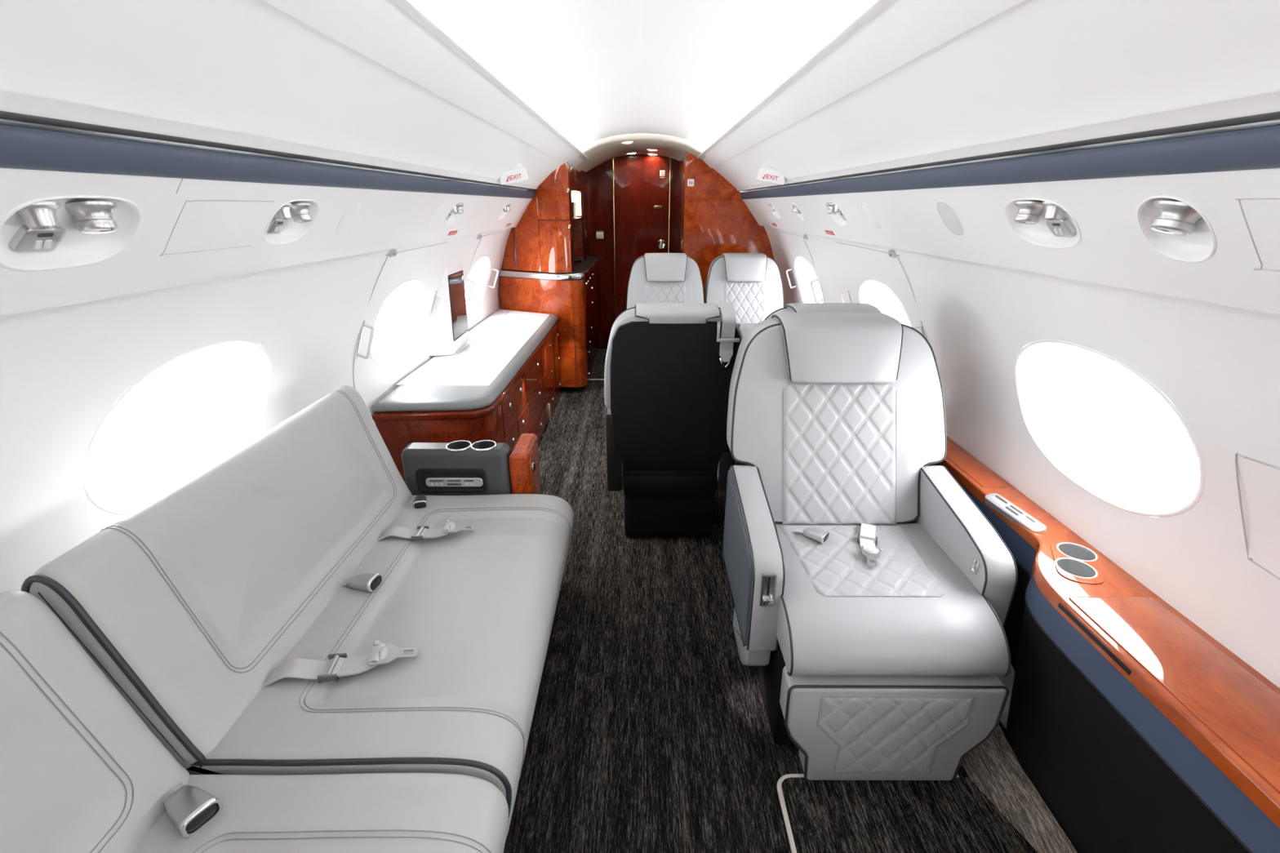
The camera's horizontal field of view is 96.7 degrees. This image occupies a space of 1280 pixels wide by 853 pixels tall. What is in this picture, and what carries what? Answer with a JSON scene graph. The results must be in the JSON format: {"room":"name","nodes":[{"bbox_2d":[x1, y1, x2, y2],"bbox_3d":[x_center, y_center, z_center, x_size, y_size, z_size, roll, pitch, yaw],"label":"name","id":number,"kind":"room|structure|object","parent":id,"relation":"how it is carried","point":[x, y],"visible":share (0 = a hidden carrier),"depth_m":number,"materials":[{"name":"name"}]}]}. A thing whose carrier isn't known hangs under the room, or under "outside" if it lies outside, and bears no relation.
{"room":"aircraft cabin","nodes":[
{"label":"aircraft cabin","id":0,"kind":"room"},
{"bbox_2d":[0,227,511,593],"bbox_3d":[-1.011,0.022,2.009,0.177,1.222,7.520,0,21,0],"label":"wall","id":1,"kind":"structure","parent":0,"point":[62,368],"depth_m":1.15,"materials":[{"name":"white"}]},
{"bbox_2d":[0,195,142,270],"bbox_3d":[-0.818,-0.280,0.819,0.084,0.101,0.222,0,21,0],"label":"overhead reading lights","id":2,"kind":"object","parent":1,"relation":"attached to","point":[59,232],"visible":0.98,"depth_m":0.82,"materials":[{"name":"white"}]},
{"bbox_2d":[8,224,66,252],"bbox_3d":[-0.843,-0.264,0.796,0.034,0.039,0.067,0,21,0],"label":"switch plate","id":3,"kind":"object","parent":2,"relation":"attached to","point":[22,238],"depth_m":0.79,"materials":[{"name":"grey"}]},
{"bbox_2d":[16,201,61,229],"bbox_3d":[-0.807,-0.283,0.762,0.052,0.036,0.052,0,21,0],"label":"reading lamp","id":4,"kind":"object","parent":2,"relation":"attached to","point":[31,215],"depth_m":0.75,"materials":[{"name":"silver metal"}]},
{"bbox_2d":[65,200,118,233],"bbox_3d":[-0.807,-0.309,0.840,0.063,0.045,0.063,0,21,0],"label":"air vent","id":5,"kind":"object","parent":2,"relation":"attached to","point":[81,216],"depth_m":0.83,"materials":[{"name":"silver metal"}]},
{"bbox_2d":[82,338,272,515],"bbox_3d":[-1.093,-0.019,1.365,0.188,0.375,0.594,0,21,0],"label":"window","id":6,"kind":"structure","parent":1,"relation":"in","point":[249,386],"depth_m":1.55,"materials":[{"name":"white"}]},
{"bbox_2d":[0,168,532,316],"bbox_3d":[-0.840,-0.629,1.754,0.186,0.194,7.520,0,21,0],"label":"wall panel","id":7,"kind":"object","parent":1,"relation":"attached to","point":[387,220],"depth_m":1.08,"materials":[{"name":"white"}]},
{"bbox_2d":[0,110,535,191],"bbox_3d":[-0.761,-0.727,1.716,0.093,0.089,7.520,0,21,0],"label":"trim","id":8,"kind":"structure","parent":1,"relation":"attached to","point":[6,117],"depth_m":0.95,"materials":[{"name":"grey"}]},
{"bbox_2d":[0,123,535,198],"bbox_3d":[-0.757,-0.505,1.116,0.057,0.050,6.240,0,21,0],"label":"trim","id":9,"kind":"structure","parent":1,"relation":"attached to","point":[21,147],"depth_m":0.91,"materials":[{"name":"blue"}]},
{"bbox_2d":[263,199,319,244],"bbox_3d":[-0.816,-0.479,1.331,0.084,0.101,0.190,0,21,0],"label":"pod","id":10,"kind":"object","parent":1,"relation":"attached to","point":[294,219],"visible":0.93,"depth_m":1.34,"materials":[{"name":"white"}]},
{"bbox_2d":[266,217,286,233],"bbox_3d":[-0.841,-0.464,1.311,0.034,0.039,0.057,0,21,0],"label":"switch plate","id":11,"kind":"object","parent":10,"relation":"attached to","point":[276,225],"depth_m":1.30,"materials":[{"name":"grey"}]},
{"bbox_2d":[276,203,292,219],"bbox_3d":[-0.805,-0.484,1.281,0.044,0.034,0.045,0,21,0],"label":"reading lamp","id":12,"kind":"object","parent":10,"relation":"attached to","point":[284,212],"depth_m":1.27,"materials":[{"name":"silver metal"}]},
{"bbox_2d":[290,203,311,222],"bbox_3d":[-0.805,-0.506,1.348,0.053,0.044,0.054,0,21,0],"label":"air vent","id":13,"kind":"object","parent":10,"relation":"attached to","point":[300,212],"depth_m":1.33,"materials":[{"name":"silver metal"}]},
{"bbox_2d":[159,177,501,389],"bbox_3d":[-0.981,-0.606,2.500,0.284,0.775,3.077,-1,21,-3],"label":"trim","id":14,"kind":"structure","parent":1,"relation":"attached to","point":[162,254],"depth_m":1.14,"materials":[{"name":"grey"}]},
{"bbox_2d":[336,201,362,235],"bbox_3d":[-0.811,-0.579,1.588,0.069,0.090,0.096,0,21,0],"label":"speaker cover","id":15,"kind":"object","parent":1,"relation":"attached to","point":[349,218],"visible":1,"depth_m":1.58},
{"bbox_2d":[356,320,374,359],"bbox_3d":[-1.044,-0.328,2.157,0.093,0.150,0.016,0,21,0],"label":"handle","id":16,"kind":"object","parent":1,"relation":"attached to","point":[364,324],"visible":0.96,"depth_m":2.15,"materials":[{"name":"white"}]},
{"bbox_2d":[388,249,397,257],"bbox_3d":[-0.932,-0.654,2.147,0.023,0.028,0.050,0,21,0],"label":"latch","id":17,"kind":"object","parent":1,"relation":"attached to","point":[393,253],"visible":1,"depth_m":2.13,"materials":[{"name":"silver metal"}]},
{"bbox_2d":[369,278,426,366],"bbox_3d":[-1.088,-0.467,2.516,0.188,0.375,0.594,0,21,0],"label":"window","id":18,"kind":"structure","parent":1,"relation":"in","point":[405,337],"depth_m":2.72,"materials":[{"name":"white"}]},
{"bbox_2d":[426,203,444,226],"bbox_3d":[-0.809,-0.838,2.253,0.069,0.090,0.096,0,21,0],"label":"speaker cover","id":19,"kind":"object","parent":1,"relation":"attached to","point":[438,210],"visible":1,"depth_m":2.24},
{"bbox_2d":[430,290,444,319],"bbox_3d":[-1.041,-0.621,2.907,0.093,0.150,0.016,0,21,0],"label":"handle","id":20,"kind":"object","parent":1,"relation":"attached to","point":[436,293],"visible":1,"depth_m":2.90,"materials":[{"name":"white"}]},
{"bbox_2d":[427,262,469,355],"bbox_3d":[-1.045,-0.650,3.063,0.142,0.453,0.440,0,21,0],"label":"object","id":21,"kind":"object","parent":1,"relation":"attached to","point":[446,335],"visible":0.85,"depth_m":2.96,"materials":[{"name":"white"}]},
{"bbox_2d":[447,230,457,235],"bbox_3d":[-0.872,-0.901,2.647,0.015,0.019,0.115,0,21,0],"label":"placard","id":22,"kind":"object","parent":1,"relation":"attached to","point":[451,233],"visible":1,"depth_m":2.64,"materials":[{"name":"red"}]},
{"bbox_2d":[443,201,465,226],"bbox_3d":[-0.811,-0.927,2.481,0.084,0.101,0.190,0,21,0],"label":"pod","id":23,"kind":"object","parent":1,"relation":"attached to","point":[457,210],"visible":0.81,"depth_m":2.49,"materials":[{"name":"white"}]},
{"bbox_2d":[450,204,457,213],"bbox_3d":[-0.800,-0.932,2.431,0.044,0.034,0.045,0,21,0],"label":"reading lamp","id":24,"kind":"object","parent":23,"relation":"attached to","point":[454,210],"depth_m":2.42,"materials":[{"name":"silver metal"}]},
{"bbox_2d":[454,204,463,214],"bbox_3d":[-0.800,-0.954,2.498,0.053,0.044,0.054,0,21,0],"label":"air vent","id":25,"kind":"object","parent":23,"relation":"attached to","point":[459,207],"depth_m":2.48,"materials":[{"name":"silver metal"}]},
{"bbox_2d":[464,277,474,302],"bbox_3d":[-1.039,-0.824,3.429,0.093,0.150,0.016,0,21,0],"label":"handle","id":26,"kind":"object","parent":1,"relation":"attached to","point":[468,279],"visible":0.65,"depth_m":3.42,"materials":[{"name":"white"}]},
{"bbox_2d":[464,255,490,315],"bbox_3d":[-1.084,-0.915,3.667,0.188,0.375,0.594,0,21,0],"label":"window","id":27,"kind":"structure","parent":1,"relation":"in","point":[482,269],"depth_m":3.89,"materials":[{"name":"white"}]},
{"bbox_2d":[488,266,498,288],"bbox_3d":[-1.036,-1.050,4.011,0.093,0.150,0.016,0,21,0],"label":"handle","id":28,"kind":"object","parent":1,"relation":"attached to","point":[497,270],"visible":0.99,"depth_m":4.01,"materials":[{"name":"white"}]},
{"bbox_2d":[497,203,511,220],"bbox_3d":[-0.808,-1.274,3.371,0.082,0.098,0.175,0,21,0],"label":"pod","id":29,"kind":"object","parent":1,"relation":"attached to","point":[507,206],"visible":0.73,"depth_m":3.38,"materials":[{"name":"white"}]},
{"bbox_2d":[503,204,510,212],"bbox_3d":[-0.797,-1.300,3.386,0.053,0.044,0.054,0,21,0],"label":"air vent","id":30,"kind":"object","parent":29,"relation":"attached to","point":[508,205],"depth_m":3.37,"materials":[{"name":"silver metal"}]},
{"bbox_2d":[581,154,679,348],"bbox_3d":[0.022,-1.631,5.428,2.390,1.820,0.060,0,21,0],"label":"door frame","id":31,"kind":"structure","parent":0,"point":[600,180],"depth_m":5.31,"materials":[{"name":"brown wood"}]},
{"bbox_2d":[595,231,603,238],"bbox_3d":[-0.376,-1.797,5.329,0.068,0.072,0.008,0,21,0],"label":"wall socket","id":32,"kind":"object","parent":31,"relation":"attached to","point":[599,234],"visible":1,"depth_m":5.33,"materials":[{"name":"white"}]},
{"bbox_2d":[612,155,671,319],"bbox_3d":[0.015,-1.604,5.380,0.524,1.745,0.050,0,21,0],"label":"door","id":33,"kind":"structure","parent":31,"relation":"in","point":[642,198],"depth_m":5.24,"materials":[{"name":"brown wood"}]},
{"bbox_2d":[659,170,665,177],"bbox_3d":[0.201,-2.272,5.119,0.046,0.062,0.004,0,21,0],"label":"placard","id":34,"kind":"object","parent":33,"relation":"attached to","point":[662,173],"visible":1,"depth_m":5.12,"materials":[{"name":"white"}]},
{"bbox_2d":[0,0,1279,191],"bbox_3d":[0.005,-0.765,1.204,1.444,0.354,6.600,0,21,0],"label":"ceiling","id":35,"kind":"structure","parent":0,"point":[474,90],"depth_m":1.09,"materials":[{"name":"white"}]},
{"bbox_2d":[497,163,528,185],"bbox_3d":[-0.635,-1.254,2.817,0.149,0.110,0.101,-10,23,-24],"label":"exit sign","id":36,"kind":"object","parent":35,"relation":"attached to","point":[517,173],"visible":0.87,"depth_m":2.79,"materials":[{"name":"white"}]},
{"bbox_2d":[756,163,786,184],"bbox_3d":[0.658,-1.252,2.812,0.149,0.110,0.101,10,24,25],"label":"exit sign","id":37,"kind":"object","parent":35,"relation":"attached to","point":[767,173],"visible":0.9,"depth_m":2.78,"materials":[{"name":"white"}]},
{"bbox_2d":[676,153,685,253],"bbox_3d":[0.365,-1.413,4.964,0.030,1.730,0.960,0,21,0],"label":"wall","id":38,"kind":"structure","parent":0,"point":[682,162],"depth_m":4.83,"materials":[{"name":"brown wood"}]},
{"bbox_2d":[682,155,774,297],"bbox_3d":[0.734,-1.240,4.526,0.791,1.726,0.040,0,21,0],"label":"wall partition","id":39,"kind":"structure","parent":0,"point":[717,220],"depth_m":4.38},
{"bbox_2d":[574,133,706,172],"bbox_3d":[0.019,-2.113,4.511,1.240,0.245,1.300,0,21,0],"label":"trim","id":40,"kind":"structure","parent":39,"relation":"attached to","point":[602,150],"depth_m":4.19,"materials":[{"name":"beige"}]},
{"bbox_2d":[687,178,693,186],"bbox_3d":[0.382,-1.833,4.274,0.050,0.050,0.002,0,21,0],"label":"placard","id":41,"kind":"object","parent":39,"relation":"attached to","point":[690,181],"visible":1,"depth_m":4.27,"materials":[{"name":"white"}]},
{"bbox_2d":[685,151,697,160],"bbox_3d":[0.398,-2.018,4.196,0.120,0.113,0.012,0,21,0],"label":"trim","id":42,"kind":"structure","parent":39,"relation":"attached to","point":[689,157],"depth_m":4.20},
{"bbox_2d":[739,111,1279,192],"bbox_3d":[0.776,-0.725,1.711,0.093,0.089,7.520,0,21,0],"label":"trim","id":43,"kind":"structure","parent":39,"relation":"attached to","point":[1269,118],"depth_m":0.97,"materials":[{"name":"grey"}]},
{"bbox_2d":[739,124,1279,199],"bbox_3d":[0.766,-0.554,1.241,0.057,0.050,6.520,0,21,0],"label":"trim","id":44,"kind":"structure","parent":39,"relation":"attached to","point":[1256,148],"depth_m":0.92,"materials":[{"name":"blue"}]},
{"bbox_2d":[507,348,1037,852],"bbox_3d":[0.007,0.611,2.234,2.400,0.060,7.720,0,21,0],"label":"floor","id":45,"kind":"structure","parent":0,"point":[651,733],"depth_m":1.66,"materials":[{"name":"carpet"}]},
{"bbox_2d":[0,385,573,852],"bbox_3d":[-0.589,0.618,0.978,0.728,0.838,2.010,0,21,0],"label":"sofa","id":46,"kind":"object","parent":45,"relation":"on","point":[136,662],"visible":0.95,"depth_m":1.04,"materials":[{"name":"grey leather"}]},
{"bbox_2d":[0,590,189,852],"bbox_3d":[-0.856,0.614,0.441,0.199,0.436,1.010,0,21,0],"label":"cushion","id":47,"kind":"object","parent":46,"relation":"on","point":[83,769],"depth_m":0.82,"materials":[{"name":"grey leather"}]},
{"bbox_2d":[163,782,222,838],"bbox_3d":[-0.737,0.599,0.912,0.144,0.049,0.055,11,24,26],"label":"seat belt buckle","id":48,"kind":"object","parent":46,"relation":"on","point":[190,808],"visible":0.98,"depth_m":0.88,"materials":[{"name":"grey"}]},
{"bbox_2d":[29,385,412,773],"bbox_3d":[-0.852,0.247,1.383,0.199,0.436,0.985,0,21,0],"label":"cushion","id":49,"kind":"object","parent":46,"relation":"on","point":[188,603],"depth_m":1.13,"materials":[{"name":"grey leather"}]},
{"bbox_2d":[132,773,508,852],"bbox_3d":[-0.515,0.875,0.541,0.573,0.240,1.010,0,21,0],"label":"seat cushion","id":50,"kind":"object","parent":46,"relation":"on","point":[260,812],"depth_m":0.90,"materials":[{"name":"grey leather"}]},
{"bbox_2d":[262,640,417,687],"bbox_3d":[-0.626,0.495,1.174,0.316,0.049,0.071,-5,22,-12],"label":"belt","id":51,"kind":"object","parent":46,"relation":"on","point":[338,665],"visible":1,"depth_m":1.17,"materials":[{"name":"fabric webbing"},{"name":"steel"}]},
{"bbox_2d":[341,573,382,592],"bbox_3d":[-0.724,0.396,1.441,0.132,0.055,0.051,4,22,11],"label":"seat belt buckle","id":52,"kind":"object","parent":46,"relation":"on","point":[368,582],"visible":0.98,"depth_m":1.42,"materials":[{"name":"grey"}]},
{"bbox_2d":[186,493,573,837],"bbox_3d":[-0.511,0.508,1.483,0.573,0.240,0.985,0,21,0],"label":"seat cushion","id":53,"kind":"object","parent":46,"relation":"on","point":[477,607],"depth_m":1.21,"materials":[{"name":"grey leather"}]},
{"bbox_2d":[413,494,427,509],"bbox_3d":[-0.706,0.239,1.830,0.043,0.028,0.066,-7,22,-17],"label":"seat belt buckle","id":54,"kind":"object","parent":46,"relation":"on","point":[420,500],"visible":1,"depth_m":1.80,"materials":[{"name":"grey"}]},
{"bbox_2d":[377,519,474,541],"bbox_3d":[-0.632,0.309,1.654,0.293,0.045,0.066,-3,21,-6],"label":"belt","id":55,"kind":"object","parent":46,"relation":"on","point":[422,532],"visible":0.96,"depth_m":1.65,"materials":[{"name":"grey"}]},
{"bbox_2d":[372,320,561,483],"bbox_3d":[-0.834,-0.195,3.441,0.483,0.566,2.252,0,21,0],"label":"credenza","id":56,"kind":"object","parent":45,"relation":"on","point":[526,404],"visible":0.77,"depth_m":2.55,"materials":[{"name":"brown"}]},
{"bbox_2d":[373,309,558,412],"bbox_3d":[-0.836,-0.481,3.331,0.473,0.046,2.240,0,21,0],"label":"countertop","id":57,"kind":"structure","parent":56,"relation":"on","point":[473,377],"depth_m":2.75,"materials":[{"name":"grey fabric"}]},
{"bbox_2d":[400,433,541,495],"bbox_3d":[-0.579,0.322,2.066,0.428,0.601,0.228,0,21,0],"label":"armrest","id":58,"kind":"object","parent":45,"relation":"on","point":[460,467],"visible":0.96,"depth_m":1.90,"materials":[{"name":"grey leather"}]},
{"bbox_2d":[498,264,599,391],"bbox_3d":[-0.739,-0.909,4.887,0.689,0.848,1.439,0,21,0],"label":"base cabinet","id":59,"kind":"object","parent":45,"relation":"on","point":[575,304],"visible":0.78,"depth_m":4.25,"materials":[{"name":"brown"}]},
{"bbox_2d":[499,256,599,279],"bbox_3d":[-0.720,-1.327,4.717,0.673,0.050,1.467,0,21,0],"label":"countertop","id":60,"kind":"structure","parent":59,"relation":"on","point":[581,272],"depth_m":4.14,"materials":[{"name":"black plastic"}]},
{"bbox_2d":[501,161,589,272],"bbox_3d":[-0.783,-1.645,4.577,0.618,0.819,1.483,0,21,0],"label":"upper cabinet","id":61,"kind":"object","parent":60,"relation":"on","point":[547,238],"visible":0.96,"depth_m":4.00,"materials":[{"name":"brown wood"}]},
{"bbox_2d":[538,217,584,222],"bbox_3d":[-0.681,-1.627,4.467,0.402,0.020,0.900,0,21,0],"label":"shelf","id":62,"kind":"object","parent":61,"relation":"attached to","point":[578,219],"depth_m":4.35,"materials":[{"name":"brown wood"}]},
{"bbox_2d":[573,257,582,266],"bbox_3d":[-0.552,-1.344,4.645,0.154,0.034,0.351,0,21,0],"label":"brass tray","id":63,"kind":"object","parent":60,"relation":"on","point":[576,263],"visible":0.54,"depth_m":4.73,"materials":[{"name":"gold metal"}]},
{"bbox_2d":[626,253,704,309],"bbox_3d":[0.174,-0.607,3.835,0.544,1.029,0.842,0,21,0],"label":"seat","id":64,"kind":"object","parent":45,"relation":"on","point":[654,277],"visible":0.22,"depth_m":3.91,"materials":[{"name":"grey leather"}]},
{"bbox_2d":[604,302,742,537],"bbox_3d":[0.125,-0.052,2.410,0.522,1.029,0.842,0,21,0],"label":"seat","id":65,"kind":"object","parent":45,"relation":"on","point":[667,384],"visible":0.98,"depth_m":2.14,"materials":[{"name":"grey leather"}]},
{"bbox_2d":[716,302,740,368],"bbox_3d":[0.291,-0.303,1.924,0.076,0.216,0.122,0,21,0],"label":"strap","id":66,"kind":"object","parent":65,"relation":"hanging from","point":[726,340],"visible":1,"depth_m":1.88,"materials":[{"name":"grey"}]},
{"bbox_2d":[704,253,783,323],"bbox_3d":[0.721,-0.606,3.833,0.544,1.029,0.842,0,21,0],"label":"seat","id":67,"kind":"object","parent":45,"relation":"on","point":[752,282],"visible":0.26,"depth_m":3.91,"materials":[{"name":"grey leather"}]},
{"bbox_2d":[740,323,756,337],"bbox_3d":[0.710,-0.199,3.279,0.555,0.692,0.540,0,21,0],"label":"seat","id":68,"kind":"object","parent":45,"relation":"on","point":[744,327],"visible":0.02,"depth_m":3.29,"materials":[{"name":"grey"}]},
{"bbox_2d":[734,302,881,465],"bbox_3d":[0.650,-0.051,2.408,0.522,1.029,0.842,0,21,0],"label":"seat","id":69,"kind":"object","parent":45,"relation":"on","point":[794,307],"visible":0.06,"depth_m":1.88,"materials":[{"name":"grey leather"}]},
{"bbox_2d":[721,311,1017,780],"bbox_3d":[0.593,0.257,1.616,0.652,1.029,0.842,0,21,0],"label":"seat","id":70,"kind":"object","parent":45,"relation":"on","point":[890,670],"visible":0.97,"depth_m":1.50,"materials":[{"name":"grey leather"}]},
{"bbox_2d":[791,527,829,543],"bbox_3d":[0.478,0.304,1.627,0.113,0.041,0.043,17,27,37],"label":"belt","id":71,"kind":"object","parent":70,"relation":"on","point":[820,535],"visible":1,"depth_m":1.60,"materials":[{"name":"silver metal"}]},
{"bbox_2d":[857,523,882,567],"bbox_3d":[0.638,0.319,1.589,0.058,0.040,0.257,6,22,16],"label":"belt","id":72,"kind":"object","parent":70,"relation":"on","point":[867,540],"visible":1,"depth_m":1.57,"materials":[{"name":"white"}]},
{"bbox_2d":[775,523,1008,675],"bbox_3d":[0.593,0.433,1.511,0.500,0.133,0.494,0,21,0],"label":"seat cushion","id":73,"kind":"object","parent":70,"relation":"on","point":[917,612],"depth_m":1.35,"materials":[{"name":"grey leather"}]},
{"bbox_2d":[971,557,979,573],"bbox_3d":[0.835,0.346,1.414,0.006,0.042,0.022,0,21,0],"label":"switch","id":74,"kind":"object","parent":70,"relation":"attached to","point":[975,561],"depth_m":1.41,"materials":[{"name":"grey"}]},
{"bbox_2d":[776,773,1036,852],"bbox_3d":[0.645,1.214,0.592,0.619,0.010,1.828,0,21,0],"label":"floor mat","id":75,"kind":"object","parent":45,"relation":"on","point":[954,815],"visible":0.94,"depth_m":1.34,"materials":[{"name":"carpet"}]},
{"bbox_2d":[928,436,1279,852],"bbox_3d":[1.002,0.486,1.661,0.230,0.588,6.450,0,21,0],"label":"ledge","id":76,"kind":"object","parent":45,"relation":"on","point":[1138,730],"visible":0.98,"depth_m":1.10,"materials":[{"name":"brown wood"}]},
{"bbox_2d":[1049,539,1106,584],"bbox_3d":[1.019,0.346,1.340,0.148,0.073,0.175,0,21,0],"label":"cup holders","id":77,"kind":"object","parent":76,"relation":"on","point":[1073,562],"depth_m":1.33,"materials":[{"name":"grey metal"}]},
{"bbox_2d":[960,724,1077,852],"bbox_3d":[0.896,0.887,1.361,0.185,0.056,0.800,0,21,0],"label":"carpet","id":78,"kind":"object","parent":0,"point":[993,766],"visible":0.62,"depth_m":1.36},
{"bbox_2d":[764,226,1279,728],"bbox_3d":[1.025,0.025,2.001,0.177,1.222,7.520,0,21,0],"label":"wall","id":79,"kind":"structure","parent":0,"point":[1219,366],"depth_m":1.19,"materials":[{"name":"white"}]},
{"bbox_2d":[767,203,780,218],"bbox_3d":[0.835,-1.335,3.522,0.081,0.095,0.175,0,21,0],"label":"pod","id":80,"kind":"object","parent":79,"relation":"attached to","point":[771,208],"visible":0.68,"depth_m":3.54,"materials":[{"name":"white"}]},
{"bbox_2d":[768,204,774,211],"bbox_3d":[0.823,-1.361,3.538,0.053,0.044,0.054,0,21,0],"label":"air vent","id":81,"kind":"object","parent":80,"relation":"attached to","point":[770,206],"depth_m":3.53,"materials":[{"name":"silver metal"}]},
{"bbox_2d":[786,266,796,288],"bbox_3d":[1.068,-1.048,4.004,0.093,0.150,0.016,0,21,0],"label":"handle","id":82,"kind":"object","parent":79,"relation":"attached to","point":[789,269],"visible":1,"depth_m":4.00,"materials":[{"name":"white"}]},
{"bbox_2d":[791,202,804,221],"bbox_3d":[0.830,-1.121,2.971,0.079,0.093,0.115,0,21,0],"label":"pod","id":83,"kind":"object","parent":79,"relation":"attached to","point":[796,209],"visible":0.7,"depth_m":2.95,"materials":[{"name":"white"}]},
{"bbox_2d":[791,204,801,213],"bbox_3d":[0.827,-1.133,2.962,0.072,0.050,0.074,0,21,0],"label":"air vent","id":84,"kind":"object","parent":83,"relation":"attached to","point":[796,209],"depth_m":2.94,"materials":[{"name":"silver metal"}]},
{"bbox_2d":[794,255,823,302],"bbox_3d":[1.112,-0.912,3.659,0.188,0.375,0.594,0,21,0],"label":"window","id":85,"kind":"structure","parent":79,"relation":"in","point":[802,269],"depth_m":3.89,"materials":[{"name":"white"}]},
{"bbox_2d":[810,277,822,302],"bbox_3d":[1.066,-0.821,3.421,0.093,0.150,0.016,0,21,0],"label":"handle","id":86,"kind":"object","parent":79,"relation":"attached to","point":[816,279],"visible":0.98,"depth_m":3.42,"materials":[{"name":"white"}]},
{"bbox_2d":[825,201,847,226],"bbox_3d":[0.830,-0.896,2.395,0.082,0.098,0.196,0,21,0],"label":"pod","id":87,"kind":"object","parent":79,"relation":"attached to","point":[833,210],"visible":0.84,"depth_m":2.40,"materials":[{"name":"white"}]},
{"bbox_2d":[826,203,836,214],"bbox_3d":[0.819,-0.923,2.413,0.055,0.044,0.055,0,21,0],"label":"air vent","id":88,"kind":"object","parent":87,"relation":"attached to","point":[831,207],"depth_m":2.40,"materials":[{"name":"silver metal"}]},
{"bbox_2d":[833,204,840,212],"bbox_3d":[0.818,-0.901,2.344,0.046,0.035,0.046,0,21,0],"label":"reading lamp","id":89,"kind":"object","parent":87,"relation":"attached to","point":[836,207],"depth_m":2.33,"materials":[{"name":"silver plastic"}]},
{"bbox_2d":[839,211,845,220],"bbox_3d":[0.854,-0.881,2.374,0.034,0.039,0.059,0,21,0],"label":"switch plate","id":90,"kind":"object","parent":87,"relation":"attached to","point":[841,214],"depth_m":2.38,"materials":[{"name":"grey"}]},
{"bbox_2d":[840,290,852,302],"bbox_3d":[1.063,-0.618,2.900,0.093,0.150,0.016,0,21,0],"label":"handle","id":91,"kind":"object","parent":79,"relation":"attached to","point":[848,293],"visible":0.47,"depth_m":2.88,"materials":[{"name":"white"}]},
{"bbox_2d":[861,202,880,229],"bbox_3d":[0.826,-0.752,2.033,0.069,0.090,0.096,0,21,0],"label":"speaker cover","id":92,"kind":"object","parent":79,"relation":"attached to","point":[868,212],"visible":1,"depth_m":2.02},
{"bbox_2d":[857,278,912,326],"bbox_3d":[1.107,-0.464,2.508,0.188,0.375,0.594,0,21,0],"label":"window","id":93,"kind":"structure","parent":79,"relation":"in","point":[869,289],"depth_m":2.69,"materials":[{"name":"white"}]},
{"bbox_2d":[888,249,897,257],"bbox_3d":[0.950,-0.652,2.141,0.023,0.028,0.050,0,21,0],"label":"latch","id":94,"kind":"object","parent":79,"relation":"attached to","point":[891,253],"visible":1,"depth_m":2.12,"materials":[{"name":"silver metal"}]},
{"bbox_2d":[911,320,925,337],"bbox_3d":[1.060,-0.326,2.149,0.093,0.150,0.016,0,21,0],"label":"handle","id":95,"kind":"object","parent":79,"relation":"attached to","point":[920,325],"visible":0.33,"depth_m":2.13,"materials":[{"name":"white"}]},
{"bbox_2d":[935,200,964,236],"bbox_3d":[0.822,-0.551,1.508,0.069,0.090,0.096,0,21,0],"label":"speaker cover","id":96,"kind":"object","parent":79,"relation":"attached to","point":[948,215],"visible":1,"depth_m":1.50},
{"bbox_2d":[742,168,1279,315],"bbox_3d":[0.854,-0.627,1.748,0.186,0.194,7.520,0,21,0],"label":"overhead service panel","id":97,"kind":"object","parent":79,"relation":"attached to","point":[1113,250],"depth_m":1.03,"materials":[{"name":"white"}]},
{"bbox_2d":[783,197,1279,579],"bbox_3d":[0.953,-0.486,2.243,0.322,0.739,3.640,0,21,0],"label":"trim","id":98,"kind":"structure","parent":79,"relation":"attached to","point":[1251,559],"depth_m":1.00,"materials":[{"name":"grey"}]},
{"bbox_2d":[1004,198,1080,248],"bbox_3d":[0.824,-0.418,1.168,0.083,0.098,0.218,0,21,0],"label":"reading light","id":99,"kind":"object","parent":79,"relation":"attached to","point":[1041,222],"visible":0.98,"depth_m":1.17,"materials":[{"name":"white"}]},
{"bbox_2d":[1013,200,1044,224],"bbox_3d":[0.814,-0.447,1.188,0.062,0.045,0.062,0,21,0],"label":"air vent","id":100,"kind":"object","parent":99,"relation":"attached to","point":[1031,212],"depth_m":1.17,"materials":[{"name":"silver metal"}]},
{"bbox_2d":[1042,201,1065,220],"bbox_3d":[0.813,-0.421,1.112,0.051,0.035,0.051,0,21,0],"label":"reading lamp","id":101,"kind":"object","parent":99,"relation":"attached to","point":[1054,211],"depth_m":1.10,"materials":[{"name":"silver metal"}]},
{"bbox_2d":[1046,217,1075,236],"bbox_3d":[0.849,-0.402,1.144,0.034,0.039,0.065,0,21,0],"label":"switch plate","id":102,"kind":"object","parent":99,"relation":"attached to","point":[1064,227],"depth_m":1.13,"materials":[{"name":"grey"}]},
{"bbox_2d":[1013,339,1205,517],"bbox_3d":[1.103,-0.016,1.357,0.188,0.375,0.594,0,21,0],"label":"window","id":103,"kind":"structure","parent":79,"relation":"in","point":[1035,376],"depth_m":1.51,"materials":[{"name":"white"}]},
{"bbox_2d":[1137,195,1216,262],"bbox_3d":[0.822,-0.303,0.871,0.081,0.098,0.126,0,21,0],"label":"pod","id":104,"kind":"object","parent":79,"relation":"attached to","point":[1174,226],"visible":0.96,"depth_m":0.87,"materials":[{"name":"white"}]},
{"bbox_2d":[1150,200,1202,235],"bbox_3d":[0.818,-0.316,0.862,0.072,0.050,0.074,0,21,0],"label":"air vent","id":105,"kind":"object","parent":104,"relation":"attached to","point":[1174,218],"depth_m":0.85,"materials":[{"name":"silver metal"}]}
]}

